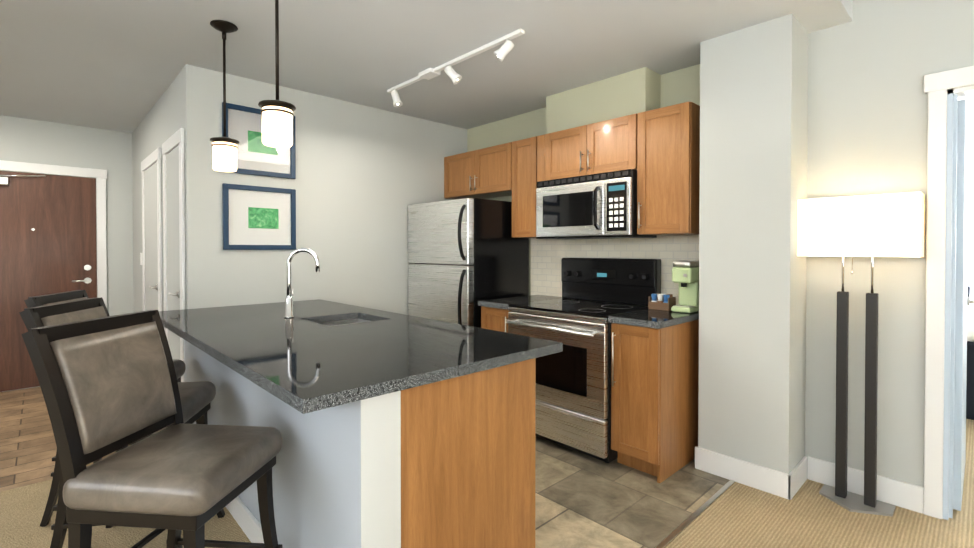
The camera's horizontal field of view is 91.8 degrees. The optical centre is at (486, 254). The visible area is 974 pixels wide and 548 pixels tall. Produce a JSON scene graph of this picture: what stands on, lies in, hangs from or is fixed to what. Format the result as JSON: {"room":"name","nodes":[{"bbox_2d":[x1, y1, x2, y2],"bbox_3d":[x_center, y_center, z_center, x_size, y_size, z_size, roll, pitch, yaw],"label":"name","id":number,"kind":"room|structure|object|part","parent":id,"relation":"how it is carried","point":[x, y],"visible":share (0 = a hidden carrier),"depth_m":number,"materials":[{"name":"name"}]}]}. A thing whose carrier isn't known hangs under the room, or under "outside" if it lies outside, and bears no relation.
{"room":"kitchen","nodes":[
{"label":"kitchen","id":0,"kind":"room"},
{"bbox_2d":[0,387,129,491],"bbox_3d":[-4.334,1.305,2.698,4.030,0.050,2.550,-1,1,-43],"label":"floor","id":1,"kind":"structure","parent":0,"point":[28,448],"depth_m":3.24,"materials":[{"name":"wood"}]},
{"bbox_2d":[0,115,133,391],"bbox_3d":[-5.208,-0.002,3.694,4.150,2.540,0.120,-1,1,-43],"label":"wall","id":2,"kind":"structure","parent":0,"point":[40,142],"depth_m":4.84,"materials":[{"name":"paint"}]},
{"bbox_2d":[0,160,106,391],"bbox_3d":[-4.273,0.197,4.447,1.100,2.125,0.070,-1,1,-43],"label":"entry door","id":3,"kind":"structure","parent":2,"relation":"in","point":[47,234],"depth_m":4.50,"materials":[{"name":"brown wood"}]},
{"bbox_2d":[132,70,182,326],"bbox_3d":[-2.868,-0.007,4.153,0.120,2.540,2.430,-1,1,-43],"label":"wall","id":4,"kind":"structure","parent":0,"point":[160,124],"depth_m":4.24,"materials":[{"name":"paint"}]},
{"bbox_2d":[141,147,162,310],"bbox_3d":[-2.927,0.201,4.086,0.057,2.125,0.890,-1,1,-43],"label":"hall door","id":5,"kind":"structure","parent":4,"relation":"in","point":[151,228],"depth_m":4.04,"materials":[{"name":"paint"}]},
{"bbox_2d":[162,128,185,381],"bbox_3d":[-2.281,0.209,3.403,0.057,2.125,0.670,-1,1,-43],"label":"hall door","id":6,"kind":"structure","parent":4,"relation":"in","point":[173,214],"depth_m":3.37,"materials":[{"name":"paint"}]},
{"bbox_2d":[182,64,466,314],"bbox_3d":[-1.129,-0.006,4.025,2.470,2.540,0.146,-1,1,-43],"label":"wall","id":7,"kind":"structure","parent":0,"point":[366,176],"depth_m":3.68,"materials":[{"name":"paint"}]},
{"bbox_3d":[-1.650,-0.269,3.445,0.500,0.460,0.024,-1,1,-43],"label":"picture frame","id":8,"kind":"part","parent":7,"relation":"part of","materials":[{"name":"white paper"}]},
{"bbox_3d":[-1.650,-0.819,3.439,0.500,0.480,0.024,-1,1,-43],"label":"picture frame","id":9,"kind":"part","parent":7,"relation":"part of","materials":[{"name":"white paper"}]},
{"bbox_2d":[0,0,852,132],"bbox_3d":[-2.396,-1.307,2.417,6.740,0.100,5.820,-1,1,-43],"label":"ceiling","id":10,"kind":"structure","parent":0,"point":[116,65],"depth_m":2.86,"materials":[{"name":"paint"}]},
{"bbox_2d":[210,20,238,171],"bbox_3d":[-1.443,-0.861,2.594,0.144,0.794,0.144,-1,1,-43],"label":"pendant lamp","id":11,"kind":"object","parent":10,"relation":"hanging from","point":[225,148],"visible":1,"depth_m":2.56,"materials":[{"name":"white glass"}]},
{"bbox_2d":[258,0,295,147],"bbox_3d":[-0.873,-0.854,1.963,0.144,0.794,0.144,-1,1,-43],"label":"pendant lamp","id":12,"kind":"object","parent":10,"relation":"hanging from","point":[277,122],"visible":1,"depth_m":1.93,"materials":[{"name":"white glass"}]},
{"bbox_2d":[387,28,524,106],"bbox_3d":[-0.279,-1.191,3.134,0.131,0.147,1.390,-1,1,-43],"label":"track spotlights","id":13,"kind":"object","parent":10,"relation":"attached to","point":[503,50],"visible":1,"depth_m":3.06,"materials":[{"name":"white plastic"}]},
{"bbox_2d":[0,419,973,547],"bbox_3d":[2.386,1.330,0.522,10.800,0.050,9.850,-1,1,-43],"label":"floor carpet","id":14,"kind":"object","parent":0,"point":[740,515],"depth_m":2.23,"materials":[{"name":"beige carpet"}]},
{"bbox_2d":[24,290,185,526],"bbox_3d":[-1.948,0.741,2.497,0.562,1.091,0.450,0,1,-15],"label":"bar stool","id":15,"kind":"object","parent":14,"relation":"on","point":[75,295],"visible":0.17,"depth_m":2.26,"materials":[{"name":"black wood"}]},
{"bbox_2d":[19,297,224,547],"bbox_3d":[-1.530,0.746,2.057,0.562,1.091,0.450,0,1,-10],"label":"bar stool","id":16,"kind":"object","parent":14,"relation":"on","point":[197,397],"visible":0.1,"depth_m":2.00,"materials":[{"name":"black"}]},
{"bbox_2d":[21,310,281,547],"bbox_3d":[-1.004,0.752,1.524,0.562,1.091,0.450,0,1,6],"label":"bar stool","id":17,"kind":"object","parent":14,"relation":"on","point":[108,384],"visible":1,"depth_m":1.42,"materials":[{"name":"black leather"}]},
{"bbox_2d":[797,192,923,516],"bbox_3d":[1.895,0.493,2.423,0.213,1.580,0.490,-1,1,-43],"label":"floor lamp","id":18,"kind":"object","parent":14,"relation":"on","point":[883,225],"visible":1,"depth_m":2.38,"materials":[{"name":"white fabric"}]},
{"bbox_3d":[1.909,-0.145,2.429,0.176,0.305,0.490,-1,1,-43],"label":"lamp shade","id":19,"kind":"part","parent":18,"relation":"part of","materials":[{"name":"fabric"}]},
{"bbox_2d":[966,261,973,419],"bbox_3d":[4.755,0.656,4.064,2.160,1.215,1.690,-1,1,-43],"label":"bed","id":20,"kind":"object","parent":14,"relation":"on","point":[970,370],"visible":0.1,"depth_m":3.63,"materials":[{"name":"black"}]},
{"bbox_2d":[546,67,660,133],"bbox_3d":[0.849,-1.110,3.562,0.214,0.321,0.860,-1,1,-43],"label":"wall","id":21,"kind":"structure","parent":0,"point":[630,92],"depth_m":3.40,"materials":[{"name":"paint"}]},
{"bbox_2d":[535,436,734,547],"bbox_3d":[-0.128,1.299,3.070,2.350,0.054,2.692,-1,1,-43],"label":"floor","id":22,"kind":"structure","parent":0,"point":[582,500],"depth_m":2.46,"materials":[{"name":"tile"}]},
{"bbox_2d":[184,343,545,547],"bbox_3d":[-0.896,0.845,2.540,0.831,0.874,2.390,-1,1,-43],"label":"kitchen island","id":23,"kind":"object","parent":22,"relation":"on","point":[397,430],"depth_m":1.68,"materials":[{"name":"paint"}]},
{"bbox_2d":[159,299,562,414],"bbox_3d":[-0.911,0.420,2.506,1.113,0.104,2.412,-1,1,-43],"label":"island countertop","id":24,"kind":"structure","parent":23,"relation":"on","point":[323,357],"depth_m":1.91,"materials":[{"name":"black stone"}]},
{"bbox_2d":[284,248,319,317],"bbox_3d":[-1.085,0.161,2.755,0.160,0.408,0.170,-1,1,-43],"label":"faucet","id":25,"kind":"object","parent":24,"relation":"on","point":[289,304],"visible":1,"depth_m":2.74,"materials":[{"name":"silver metal"}]},
{"bbox_2d":[408,198,528,327],"bbox_3d":[-0.198,0.402,4.228,0.785,1.720,0.830,-1,1,-43],"label":"fridge","id":26,"kind":"object","parent":22,"relation":"on","point":[465,255],"visible":0.67,"depth_m":3.92,"materials":[{"name":"silver metal"}]},
{"bbox_2d":[478,295,565,332],"bbox_3d":[0.298,0.810,3.786,0.714,0.914,0.334,-1,1,-43],"label":"base cabinet","id":27,"kind":"object","parent":22,"relation":"on","point":[494,314],"visible":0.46,"depth_m":3.60,"materials":[{"name":"brown wood"}]},
{"bbox_2d":[506,258,660,462],"bbox_3d":[0.660,0.650,3.330,0.777,1.245,0.811,-1,1,-43],"label":"range","id":28,"kind":"object","parent":22,"relation":"on","point":[573,398],"visible":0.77,"depth_m":3.10,"materials":[{"name":"black"}]},
{"bbox_2d":[608,309,698,482],"bbox_3d":[1.091,0.820,2.949,0.714,0.914,0.325,-1,1,-43],"label":"base cabinet","id":29,"kind":"object","parent":22,"relation":"on","point":[654,386],"visible":0.92,"depth_m":2.76,"materials":[{"name":"brown wood"}]},
{"bbox_2d":[648,293,675,310],"bbox_3d":[1.157,0.310,3.119,0.100,0.101,0.140,-1,1,-43],"label":"caddy","id":30,"kind":"object","parent":29,"relation":"on","point":[663,302],"visible":0.98,"depth_m":3.09,"materials":[{"name":"brown wood"}]},
{"bbox_2d":[671,260,698,312],"bbox_3d":[1.284,0.199,3.025,0.204,0.325,0.124,-1,1,-43],"label":"coffee maker","id":31,"kind":"object","parent":29,"relation":"on","point":[685,274],"visible":0.79,"depth_m":2.98,"materials":[{"name":"green plastic"}]},
{"bbox_2d":[467,0,973,518],"bbox_3d":[3.229,-0.104,1.303,0.120,2.800,10.090,-1,1,-43],"label":"wall","id":32,"kind":"structure","parent":0,"point":[873,64],"depth_m":2.48,"materials":[{"name":"paint"}]},
{"bbox_2d":[444,142,511,198],"bbox_3d":[-0.002,-0.752,4.387,0.299,0.404,0.906,-1,1,-43],"label":"upper cabinet","id":33,"kind":"object","parent":32,"relation":"attached to","point":[484,173],"depth_m":4.25,"materials":[{"name":"brown wood"}]},
{"bbox_2d":[508,136,536,237],"bbox_3d":[0.405,-0.547,3.959,0.299,0.805,0.273,-1,1,-43],"label":"upper cabinet","id":34,"kind":"object","parent":32,"relation":"attached to","point":[523,192],"depth_m":3.86,"materials":[{"name":"brown wood"}]},
{"bbox_2d":[536,114,635,185],"bbox_3d":[0.799,-0.760,3.541,0.299,0.370,0.867,-1,1,-43],"label":"upper cabinet","id":35,"kind":"object","parent":32,"relation":"attached to","point":[605,146],"depth_m":3.39,"materials":[{"name":"brown wood"}]},
{"bbox_2d":[536,169,656,238],"bbox_3d":[0.772,-0.347,3.485,0.422,0.445,0.809,-1,1,-43],"label":"microwave","id":36,"kind":"object","parent":35,"relation":"attached to","point":[599,206],"visible":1,"depth_m":3.31,"materials":[{"name":"silver metal"}]},
{"bbox_2d":[531,235,698,305],"bbox_3d":[0.947,0.094,3.622,0.008,0.550,1.608,-1,1,-43],"label":"backsplash","id":37,"kind":"structure","parent":32,"relation":"attached to","point":[547,255],"depth_m":3.64,"materials":[{"name":"tile"}]},
{"bbox_2d":[636,102,699,234],"bbox_3d":[1.219,-0.537,3.099,0.299,0.805,0.349,-1,1,-43],"label":"upper cabinet","id":38,"kind":"object","parent":32,"relation":"attached to","point":[658,149],"depth_m":2.97,"materials":[{"name":"brown wood"}]},
{"bbox_2d":[695,66,973,519],"bbox_3d":[1.387,0.212,1.319,2.780,2.168,12.400,-1,1,-43],"label":"baseboard","id":39,"kind":"structure","parent":32,"relation":"attached to","point":[933,497],"depth_m":2.30,"materials":[{"name":"white wood"}]},
{"bbox_2d":[953,99,973,510],"bbox_3d":[2.644,0.250,2.598,0.796,2.038,0.087,-1,1,-43],"label":"bedroom door","id":40,"kind":"structure","parent":32,"relation":"in","point":[963,301],"depth_m":2.34,"materials":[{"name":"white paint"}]},
{"bbox_2d":[698,14,807,473],"bbox_3d":[1.546,0.009,2.755,0.329,2.540,0.470,-1,1,-43],"label":"wall","id":41,"kind":"structure","parent":0,"point":[753,191],"depth_m":2.61,"materials":[{"name":"paint"}]},
{"bbox_2d":[852,0,973,132],"bbox_3d":[3.132,-1.435,-0.298,11.040,0.300,7.920,-1,1,-43],"label":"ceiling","id":42,"kind":"structure","parent":0,"point":[970,104],"depth_m":4.34,"materials":[{"name":"paint"}]},
{"bbox_2d":[968,133,973,285],"bbox_3d":[7.011,-0.130,3.554,0.132,2.800,7.920,-1,1,-43],"label":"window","id":43,"kind":"structure","parent":0,"point":[971,208],"depth_m":5.20,"materials":[{"name":"paint"}]}
]}

